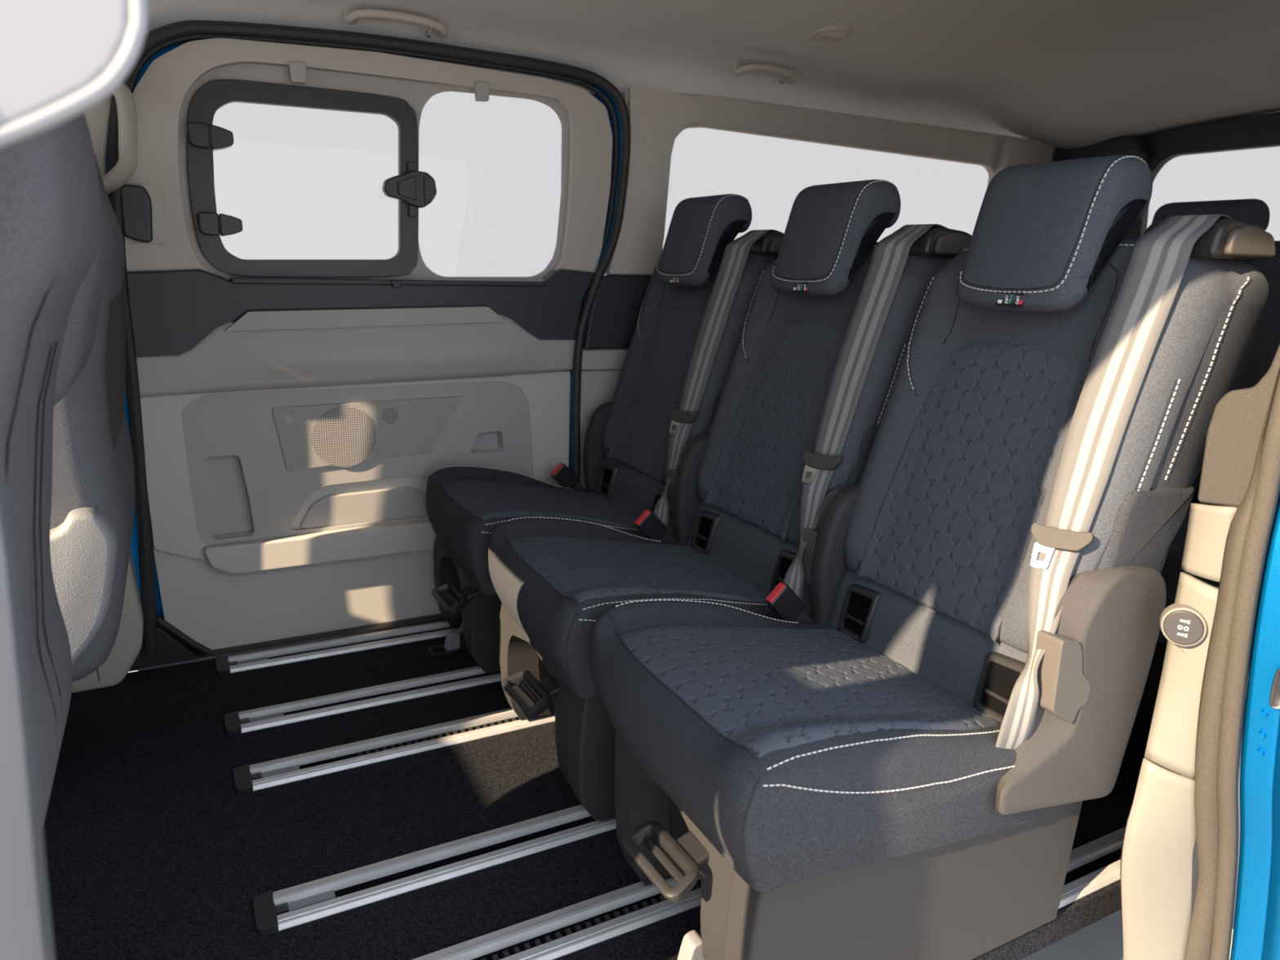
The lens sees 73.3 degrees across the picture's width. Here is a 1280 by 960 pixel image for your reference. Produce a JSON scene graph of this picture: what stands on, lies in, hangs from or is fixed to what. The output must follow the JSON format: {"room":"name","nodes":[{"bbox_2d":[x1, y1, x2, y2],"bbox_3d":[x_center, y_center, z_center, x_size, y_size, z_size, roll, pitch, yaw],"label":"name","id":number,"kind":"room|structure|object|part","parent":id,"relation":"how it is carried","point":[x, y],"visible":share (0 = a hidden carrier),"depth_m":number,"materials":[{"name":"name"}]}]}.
{"room":"transit interior","nodes":[
{"label":"transit interior","id":0,"kind":"room"},
{"bbox_2d":[0,0,147,959],"bbox_3d":[-0.365,0.235,0.396,0.359,1.410,0.109,-6,16,-27],"label":"trim","id":1,"kind":"structure","parent":0,"point":[60,60],"depth_m":0.37,"materials":[{"name":"grey plastic"}]},
{"bbox_3d":[-0.365,-0.254,0.305,0.359,0.418,0.042,-6,16,-27],"label":"trim","id":2,"kind":"part","parent":1,"relation":"part of","materials":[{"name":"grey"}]},
{"bbox_2d":[43,635,1147,959],"bbox_3d":[-0.025,0.496,1.585,3.630,0.050,1.305,-6,16,-27],"label":"floor","id":3,"kind":"structure","parent":0,"point":[153,851],"depth_m":1.31,"materials":[{"name":"black carpet"}]},
{"bbox_2d":[0,112,111,827],"bbox_3d":[-0.763,0.055,0.638,0.663,1.216,0.805,-6,16,-27],"label":"seat","id":4,"kind":"object","parent":3,"relation":"on","point":[55,237],"visible":0.72,"depth_m":0.68,"materials":[{"name":"fabric"}]},
{"bbox_3d":[-0.667,-0.242,0.930,0.160,0.320,0.262,-6,16,-27],"label":"backrest","id":5,"kind":"part","parent":4,"relation":"part of","materials":[{"name":"fabric"}]},
{"bbox_2d":[49,155,135,682],"bbox_3d":[-1.072,-0.077,1.191,0.651,1.186,0.528,-6,16,-27],"label":"seat","id":6,"kind":"object","parent":3,"relation":"on","point":[93,495],"visible":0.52,"depth_m":1.14,"materials":[{"name":"plastic"}]},
{"bbox_2d":[71,547,143,693],"bbox_3d":[-1.090,0.015,1.616,0.240,0.800,0.098,-6,16,-27],"label":"trim","id":7,"kind":"structure","parent":3,"relation":"on","point":[126,647],"depth_m":1.68,"materials":[{"name":"beige plastic"}]},
{"bbox_2d":[84,93,112,196],"bbox_3d":[-1.049,-0.596,1.509,0.320,0.440,0.040,-6,16,-27],"label":"trim","id":8,"kind":"structure","parent":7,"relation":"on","point":[97,118],"depth_m":1.53,"materials":[{"name":"grey plastic"}]},
{"bbox_2d":[102,83,137,194],"bbox_3d":[-0.923,-0.594,1.498,0.107,0.194,0.041,6,15,17],"label":"handle","id":9,"kind":"object","parent":8,"relation":"attached to","point":[126,166],"visible":0.71,"depth_m":1.48,"materials":[{"name":"beige plastic"}]},
{"bbox_2d":[215,620,459,675],"bbox_3d":[-0.311,0.329,2.082,1.288,0.014,0.072,-6,16,-27],"label":"rail","id":10,"kind":"object","parent":3,"relation":"on","point":[225,664],"visible":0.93,"depth_m":1.88,"materials":[{"name":"metal"}]},
{"bbox_3d":[-0.818,0.382,1.818,0.059,0.003,0.014,-6,16,-27],"label":"stop plate","id":11,"kind":"part","parent":10,"relation":"part of","materials":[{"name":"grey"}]},
{"bbox_2d":[224,666,501,735],"bbox_3d":[-0.188,0.388,1.861,1.284,0.014,0.072,-6,16,-27],"label":"rail","id":12,"kind":"object","parent":3,"relation":"on","point":[236,722],"visible":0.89,"depth_m":1.66,"materials":[{"name":"metal"}]},
{"bbox_3d":[-0.694,0.441,1.599,0.059,0.003,0.014,-6,16,-27],"label":"stop plate","id":13,"kind":"part","parent":12,"relation":"part of","materials":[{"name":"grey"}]},
{"bbox_2d":[425,194,784,673],"bbox_3d":[-0.083,-0.116,1.848,0.762,0.974,0.448,-6,16,-27],"label":"passenger seat","id":14,"kind":"object","parent":12,"relation":"on","point":[697,301],"visible":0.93,"depth_m":1.80,"materials":[{"name":"fabric"}]},
{"bbox_3d":[-0.378,0.235,1.712,0.052,0.034,0.110,-6,16,-27],"label":"release handle","id":15,"kind":"part","parent":14,"relation":"part of","materials":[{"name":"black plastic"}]},
{"bbox_3d":[-0.326,0.218,1.723,0.068,0.034,0.044,-6,16,-27],"label":"handle arm","id":16,"kind":"part","parent":14,"relation":"part of","materials":[{"name":"black plastic"}]},
{"bbox_2d":[425,466,648,595],"bbox_3d":[-0.203,0.098,1.839,0.463,0.204,0.413,-6,16,-27],"label":"cushion","id":17,"kind":"object","parent":14,"relation":"on","point":[464,504],"depth_m":1.80,"materials":[{"name":"fabric"}]},
{"bbox_2d":[441,480,639,528],"bbox_3d":[-0.191,0.053,1.813,0.407,0.092,0.349,-6,16,-27],"label":"cushion","id":18,"kind":"object","parent":14,"relation":"on","point":[483,504],"depth_m":1.81,"materials":[{"name":"fabric"}]},
{"bbox_3d":[0.027,0.039,1.949,0.138,0.151,0.375,-6,16,-27],"label":"panel","id":19,"kind":"part","parent":14,"relation":"part of","materials":[{"name":"fabric"}]},
{"bbox_3d":[0.092,0.033,1.743,0.068,0.113,0.033,-6,16,-27],"label":"recline lever","id":20,"kind":"part","parent":14,"relation":"part of","materials":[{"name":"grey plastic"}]},
{"bbox_3d":[0.070,-0.107,1.745,0.022,0.028,0.013,13,18,38],"label":"metal blade","id":21,"kind":"part","parent":14,"relation":"part of","materials":[{"name":"silver metal"}]},
{"bbox_3d":[0.124,-0.271,1.920,0.299,0.500,0.413,-6,16,-27],"label":"backrest","id":22,"kind":"part","parent":14,"relation":"part of","materials":[{"name":"fabric"}]},
{"bbox_2d":[749,231,784,255],"bbox_3d":[0.275,-0.482,1.760,0.117,0.044,0.102,-6,16,-27],"label":"outlet","id":23,"kind":"object","parent":14,"relation":"attached to","point":[765,243],"depth_m":1.71,"materials":[{"name":"grey plastic"}]},
{"bbox_2d":[233,707,555,793],"bbox_3d":[-0.094,0.433,1.695,1.280,0.014,0.072,-6,16,-27],"label":"rail","id":24,"kind":"object","parent":3,"relation":"on","point":[248,778],"visible":0.54,"depth_m":1.50,"materials":[{"name":"metal"}]},
{"bbox_3d":[-0.599,0.486,1.433,0.059,0.003,0.014,-6,16,-27],"label":"stop plate","id":25,"kind":"part","parent":24,"relation":"part of","materials":[{"name":"grey metal"}]},
{"bbox_2d":[253,804,616,935],"bbox_3d":[0.064,0.509,1.410,1.276,0.014,0.072,-6,16,-27],"label":"rail","id":26,"kind":"object","parent":3,"relation":"on","point":[277,911],"visible":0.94,"depth_m":1.21,"materials":[{"name":"metal"}]},
{"bbox_3d":[-0.438,0.562,1.149,0.059,0.003,0.014,-6,16,-27],"label":"stop plate","id":27,"kind":"part","parent":26,"relation":"part of","materials":[{"name":"grey metal"}]},
{"bbox_2d":[488,179,971,821],"bbox_3d":[0.121,-0.017,1.474,0.758,0.974,0.430,-6,16,-27],"label":"passenger seat","id":28,"kind":"object","parent":26,"relation":"on","point":[829,323],"visible":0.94,"depth_m":1.43,"materials":[{"name":"fabric"}]},
{"bbox_3d":[-0.177,0.334,1.345,0.052,0.034,0.110,-6,16,-27],"label":"release handle","id":29,"kind":"part","parent":28,"relation":"part of","materials":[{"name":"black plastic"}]},
{"bbox_3d":[-0.125,0.316,1.356,0.068,0.034,0.044,-6,16,-27],"label":"handle arm","id":30,"kind":"part","parent":28,"relation":"part of","materials":[{"name":"black plastic"}]},
{"bbox_2d":[488,517,782,698],"bbox_3d":[-0.002,0.196,1.472,0.463,0.204,0.413,-6,16,-27],"label":"cushion","id":31,"kind":"object","parent":28,"relation":"on","point":[552,578],"depth_m":1.41,"materials":[{"name":"fabric"}]},
{"bbox_2d":[509,535,771,602],"bbox_3d":[0.011,0.151,1.446,0.407,0.092,0.349,-6,16,-27],"label":"cushion","id":32,"kind":"object","parent":28,"relation":"on","point":[559,568],"depth_m":1.44,"materials":[{"name":"fabric"}]},
{"bbox_3d":[0.229,0.137,1.581,0.138,0.151,0.375,-6,16,-27],"label":"panel","id":33,"kind":"part","parent":28,"relation":"part of","materials":[{"name":"fabric"}]},
{"bbox_3d":[0.272,-0.009,1.378,0.022,0.028,0.013,13,18,38],"label":"metal blade","id":34,"kind":"part","parent":28,"relation":"part of","materials":[{"name":"silver metal"}]},
{"bbox_3d":[0.293,0.131,1.375,0.068,0.113,0.033,-6,16,-27],"label":"recline lever","id":35,"kind":"part","parent":28,"relation":"part of","materials":[{"name":"grey plastic"}]},
{"bbox_3d":[0.325,-0.172,1.553,0.299,0.500,0.413,-6,16,-27],"label":"backrest","id":36,"kind":"part","parent":28,"relation":"part of","materials":[{"name":"fabric"}]},
{"bbox_2d":[894,226,971,257],"bbox_3d":[0.476,-0.384,1.393,0.117,0.044,0.102,-6,16,-27],"label":"outlet","id":37,"kind":"object","parent":28,"relation":"attached to","point":[931,242],"depth_m":1.34,"materials":[{"name":"grey plastic"}]},
{"bbox_2d":[427,622,467,656],"bbox_3d":[-0.407,0.348,1.910,0.120,0.054,0.044,-6,16,-27],"label":"bracket","id":38,"kind":"object","parent":3,"relation":"on","point":[454,641],"depth_m":1.90,"materials":[{"name":"black plastic"}]},
{"bbox_2d":[412,868,701,959],"bbox_3d":[0.157,0.553,1.243,1.274,0.014,0.072,-6,16,-27],"label":"rail","id":39,"kind":"object","parent":3,"relation":"on","point":[552,935],"visible":0.25,"depth_m":1.11,"materials":[{"name":"metal"}]},
{"bbox_2d":[662,927,704,959],"bbox_3d":[0.074,0.575,1.063,0.120,0.054,0.044,-6,16,-27],"label":"base","id":40,"kind":"object","parent":3,"relation":"on","point":[691,948],"depth_m":1.05,"materials":[{"name":"beige plastic"}]},
{"bbox_2d":[590,155,1275,959],"bbox_3d":[0.322,0.089,1.109,0.758,0.989,0.430,-6,16,-27],"label":"passenger seat","id":41,"kind":"object","parent":3,"relation":"on","point":[904,769],"visible":1,"depth_m":1.03,"materials":[{"name":"fabric"}]},
{"bbox_3d":[0.024,0.432,0.977,0.052,0.034,0.110,-6,16,-27],"label":"release handle","id":42,"kind":"part","parent":41,"relation":"part of","materials":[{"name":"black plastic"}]},
{"bbox_3d":[0.076,0.414,0.989,0.068,0.034,0.044,-6,16,-27],"label":"handle arm","id":43,"kind":"part","parent":41,"relation":"part of","materials":[{"name":"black plastic"}]},
{"bbox_2d":[620,626,999,757],"bbox_3d":[0.212,0.249,1.079,0.407,0.092,0.349,-6,16,-27],"label":"cushion","id":44,"kind":"object","parent":41,"relation":"on","point":[741,691],"depth_m":1.05,"materials":[{"name":"fabric"}]},
{"bbox_2d":[590,600,1039,891],"bbox_3d":[0.199,0.294,1.105,0.463,0.204,0.413,-6,16,-27],"label":"cushion","id":45,"kind":"object","parent":41,"relation":"on","point":[853,745],"depth_m":0.98,"materials":[{"name":"fabric"}]},
{"bbox_3d":[0.429,0.235,1.214,0.138,0.151,0.375,-6,16,-27],"label":"panel","id":46,"kind":"part","parent":41,"relation":"part of","materials":[{"name":"fabric"}]},
{"bbox_3d":[0.473,0.089,1.011,0.022,0.028,0.013,13,18,38],"label":"metal blade","id":47,"kind":"part","parent":41,"relation":"part of","materials":[{"name":"silver metal"}]},
{"bbox_3d":[0.526,-0.074,1.185,0.299,0.500,0.413,-6,16,-27],"label":"backrest","id":48,"kind":"part","parent":41,"relation":"part of","materials":[{"name":"fabric"}]},
{"bbox_3d":[0.494,0.229,1.008,0.068,0.113,0.033,-6,16,-27],"label":"recline lever","id":49,"kind":"part","parent":41,"relation":"part of","materials":[{"name":"grey plastic"}]},
{"bbox_2d":[1142,218,1275,261],"bbox_3d":[0.677,-0.285,1.025,0.117,0.044,0.102,-6,16,-27],"label":"outlet","id":50,"kind":"object","parent":41,"relation":"attached to","point":[1220,239],"depth_m":0.98,"materials":[{"name":"grey plastic"}]},
{"bbox_2d":[1057,826,1124,908],"bbox_3d":[0.260,0.604,1.055,1.274,0.014,0.072,-6,16,-27],"label":"rail","id":51,"kind":"object","parent":3,"relation":"on","point":[1094,865],"visible":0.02,"depth_m":1.26,"materials":[{"name":"metal"}]},
{"bbox_2d":[1131,198,1279,738],"bbox_3d":[0.963,-0.114,1.960,0.618,1.013,1.180,-6,16,-27],"label":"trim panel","id":52,"kind":"object","parent":3,"relation":"on","point":[1266,344],"visible":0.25,"depth_m":1.73,"materials":[{"name":"plastic"}]},
{"bbox_2d":[1157,509,1197,644],"bbox_3d":[0.903,0.101,1.985,0.498,0.215,1.140,-6,16,-27],"label":"cushion","id":53,"kind":"object","parent":52,"relation":"on","point":[1171,570],"depth_m":1.47,"materials":[{"name":"fabric"}]},
{"bbox_3d":[1.147,-0.275,2.018,0.212,0.552,1.180,-6,16,-27],"label":"backrest","id":54,"kind":"part","parent":52,"relation":"part of","materials":[{"name":"plastic"}]},
{"bbox_2d":[146,0,1279,148],"bbox_3d":[-0.005,-0.803,1.218,3.756,0.216,1.515,-6,16,-27],"label":"ceiling","id":55,"kind":"structure","parent":0,"point":[1059,73],"depth_m":1.99,"materials":[{"name":"fabric"}]},
{"bbox_2d":[342,5,448,38],"bbox_3d":[-0.479,-0.904,1.704,0.204,0.041,0.068,-6,16,-27],"label":"handle","id":56,"kind":"object","parent":55,"relation":"attached to","point":[351,15],"visible":1,"depth_m":1.67,"materials":[{"name":"beige plastic"}]},
{"bbox_3d":[-0.565,-0.907,1.677,0.026,0.029,0.032,-6,16,-27],"label":"handle mount","id":57,"kind":"part","parent":56,"relation":"part of","materials":[{"name":"beige plastic"}]},
{"bbox_3d":[-0.409,-0.922,1.758,0.026,0.029,0.032,-6,16,-27],"label":"handle mount","id":58,"kind":"part","parent":56,"relation":"part of","materials":[{"name":"beige plastic"}]},
{"bbox_2d":[728,60,795,84],"bbox_3d":[0.304,-0.984,2.082,0.179,0.041,0.068,-6,16,-27],"label":"handle","id":59,"kind":"object","parent":55,"relation":"attached to","point":[735,68],"visible":1,"depth_m":2.05,"materials":[{"name":"beige plastic"}]},
{"bbox_3d":[0.229,-0.987,2.061,0.026,0.029,0.032,-6,16,-27],"label":"handle mount","id":60,"kind":"part","parent":59,"relation":"part of","materials":[{"name":"beige plastic"}]},
{"bbox_3d":[0.363,-1.000,2.130,0.026,0.029,0.032,-6,16,-27],"label":"handle mount","id":61,"kind":"part","parent":59,"relation":"part of","materials":[{"name":"beige plastic"}]},
{"bbox_2d":[810,25,853,43],"bbox_3d":[0.438,-1.022,1.975,0.098,0.019,0.098,-6,16,-27],"label":"recessed light","id":62,"kind":"object","parent":55,"relation":"in","point":[832,33],"visible":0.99,"depth_m":1.96,"materials":[{"name":"beige plastic"}]},
{"bbox_2d":[604,89,1057,275],"bbox_3d":[0.618,-0.772,2.380,1.583,0.435,0.030,-6,16,-27],"label":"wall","id":63,"kind":"structure","parent":0,"point":[724,113],"depth_m":2.31,"materials":[{"name":"grey plastic"}]},
{"bbox_2d":[106,33,618,653],"bbox_3d":[-0.526,-0.264,1.899,1.135,1.360,0.092,-6,16,-27],"label":"door","id":64,"kind":"structure","parent":63,"relation":"in","point":[298,415],"depth_m":1.82,"materials":[{"name":"beige plastic"}]},
{"bbox_3d":[-0.927,-0.490,1.587,0.051,0.101,0.029,-6,16,-27],"label":"handle","id":65,"kind":"part","parent":64,"relation":"part of","materials":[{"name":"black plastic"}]},
{"bbox_3d":[-0.926,-0.495,1.602,0.079,0.107,0.007,-6,16,-27],"label":"handle plate","id":66,"kind":"part","parent":64,"relation":"part of","materials":[{"name":"grey plastic"}]},
{"bbox_3d":[-0.593,0.053,1.962,0.918,0.591,0.018,-6,16,-27],"label":"panel","id":67,"kind":"part","parent":64,"relation":"part of","materials":[{"name":"grey plastic"}]},
{"bbox_3d":[-0.566,-0.274,1.841,0.933,0.158,0.034,-6,16,-27],"label":"armrest panel","id":68,"kind":"part","parent":64,"relation":"part of","materials":[{"name":"grey plastic"}]},
{"bbox_3d":[-0.590,-0.052,1.919,0.752,0.325,0.013,-6,16,-27],"label":"field panel","id":69,"kind":"part","parent":64,"relation":"part of","materials":[{"name":"grey plastic"}]},
{"bbox_3d":[-0.550,-0.362,1.848,0.983,0.199,0.035,-6,16,-27],"label":"belt panel","id":70,"kind":"part","parent":64,"relation":"part of","materials":[{"name":"grey plastic"}]},
{"bbox_2d":[271,395,462,471],"bbox_3d":[-0.588,-0.105,1.896,0.403,0.144,0.008,-6,16,-27],"label":"panel","id":71,"kind":"object","parent":64,"relation":"attached to","point":[309,433],"depth_m":1.88,"materials":[{"name":"grey plastic"}]},
{"bbox_3d":[-0.523,-0.642,1.797,1.021,0.453,0.022,-6,16,-27],"label":"panel","id":72,"kind":"part","parent":64,"relation":"part of","materials":[{"name":"grey plastic"}]},
{"bbox_2d":[107,19,630,654],"bbox_3d":[-0.515,-0.278,1.860,1.082,1.246,0.022,-6,16,-27],"label":"seal","id":73,"kind":"object","parent":64,"relation":"attached to","point":[154,37],"visible":0.84,"depth_m":1.70,"materials":[{"name":"black rubber"}]},
{"bbox_2d":[128,78,621,671],"bbox_3d":[-0.556,-0.244,1.888,1.113,1.305,0.073,-6,16,-27],"label":"door frame","id":74,"kind":"structure","parent":63,"relation":"attached to","point":[171,650],"depth_m":1.90,"materials":[{"name":"black rubber"}]},
{"bbox_2d":[580,348,628,488],"bbox_3d":[0.568,-0.077,2.536,1.647,0.638,0.044,-6,16,-27],"label":"trim","id":75,"kind":"structure","parent":63,"relation":"attached to","point":[601,369],"depth_m":2.11,"materials":[{"name":"grey plastic"}]},
{"bbox_2d":[582,275,651,349],"bbox_3d":[0.587,-0.472,2.434,1.639,0.175,0.047,-6,16,-27],"label":"trim","id":76,"kind":"structure","parent":63,"relation":"attached to","point":[618,302],"depth_m":2.08,"materials":[{"name":"grey"}]},
{"bbox_3d":[0.024,-0.465,2.104,0.060,0.035,0.007,-6,16,-27],"label":"coat hook plate","id":77,"kind":"part","parent":76,"relation":"part of","materials":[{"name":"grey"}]},
{"bbox_2d":[606,86,707,274],"bbox_3d":[0.043,-0.706,2.060,0.256,0.418,0.019,-6,16,-27],"label":"trim","id":78,"kind":"structure","parent":63,"relation":"attached to","point":[656,117],"depth_m":2.04,"materials":[{"name":"grey plastic"}]},
{"bbox_2d":[988,138,1024,184],"bbox_3d":[1.092,-0.799,2.609,0.090,0.435,0.060,-6,16,-27],"label":"trim","id":79,"kind":"structure","parent":63,"relation":"attached to","point":[1011,151],"depth_m":2.54,"materials":[{"name":"grey plastic"}]},
{"bbox_2d":[1122,111,1279,509],"bbox_3d":[1.647,-0.298,2.256,0.040,1.270,1.450,-6,16,-27],"label":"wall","id":80,"kind":"structure","parent":0,"point":[1260,131],"depth_m":2.32,"materials":[{"name":"grey plastic"}]},
{"bbox_2d":[1052,135,1149,161],"bbox_3d":[1.353,-0.803,2.621,0.065,0.455,0.322,-6,16,-27],"label":"trim","id":81,"kind":"structure","parent":80,"relation":"attached to","point":[1137,146],"depth_m":2.50,"materials":[{"name":"grey plastic"}]},
{"bbox_2d":[1232,680,1248,928],"bbox_3d":[1.332,-0.057,1.288,1.490,1.250,0.030,-6,16,-27],"label":"wall","id":82,"kind":"structure","parent":0,"point":[1248,680],"depth_m":1.07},
{"bbox_2d":[1160,603,1208,653],"bbox_3d":[0.631,0.181,0.999,0.055,0.074,0.034,12,17,36],"label":"button","id":83,"kind":"object","parent":82,"relation":"attached to","point":[1181,624],"visible":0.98,"depth_m":0.99,"materials":[{"name":"grey plastic"}]},
{"bbox_2d":[1120,492,1279,959],"bbox_3d":[0.698,0.330,1.056,0.164,0.875,0.079,-6,16,-27],"label":"trim","id":84,"kind":"structure","parent":82,"relation":"attached to","point":[1159,864],"depth_m":1.05,"materials":[{"name":"grey plastic"}]},
{"bbox_2d":[1184,367,1279,959],"bbox_3d":[0.713,0.103,0.971,0.165,1.376,0.042,-6,16,-27],"label":"seal","id":85,"kind":"object","parent":82,"relation":"attached to","point":[1224,686],"visible":1,"depth_m":0.98,"materials":[{"name":"brown rubber"}]},
{"bbox_2d":[1198,344,1279,506],"bbox_3d":[0.688,-0.067,0.937,0.090,0.199,0.082,-6,16,-27],"label":"trim","id":86,"kind":"structure","parent":82,"relation":"attached to","point":[1235,428],"depth_m":0.93,"materials":[{"name":"beige plastic"}]},
{"bbox_2d":[1230,498,1279,959],"bbox_3d":[0.790,0.121,0.908,0.192,1.375,0.157,-6,16,-27],"label":"door frame","id":87,"kind":"structure","parent":82,"relation":"attached to","point":[1256,926],"depth_m":1.00,"materials":[{"name":"blue paint"}]},
{"bbox_3d":[0.801,0.125,0.896,0.184,1.375,0.126,-6,16,-27],"label":"panel","id":88,"kind":"part","parent":87,"relation":"part of","materials":[{"name":"blue paint"}]},
{"label":"outside","id":89,"kind":"structure","parent":0,"visible":0},
{"bbox_2d":[128,670,1233,959],"bbox_3d":[0.843,1.155,0.770,20.000,0.040,18.000,-6,16,-27],"label":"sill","id":90,"kind":"structure","parent":89,"point":[1102,940],"depth_m":1.68,"materials":[{"name":"grey plastic"}]}
]}

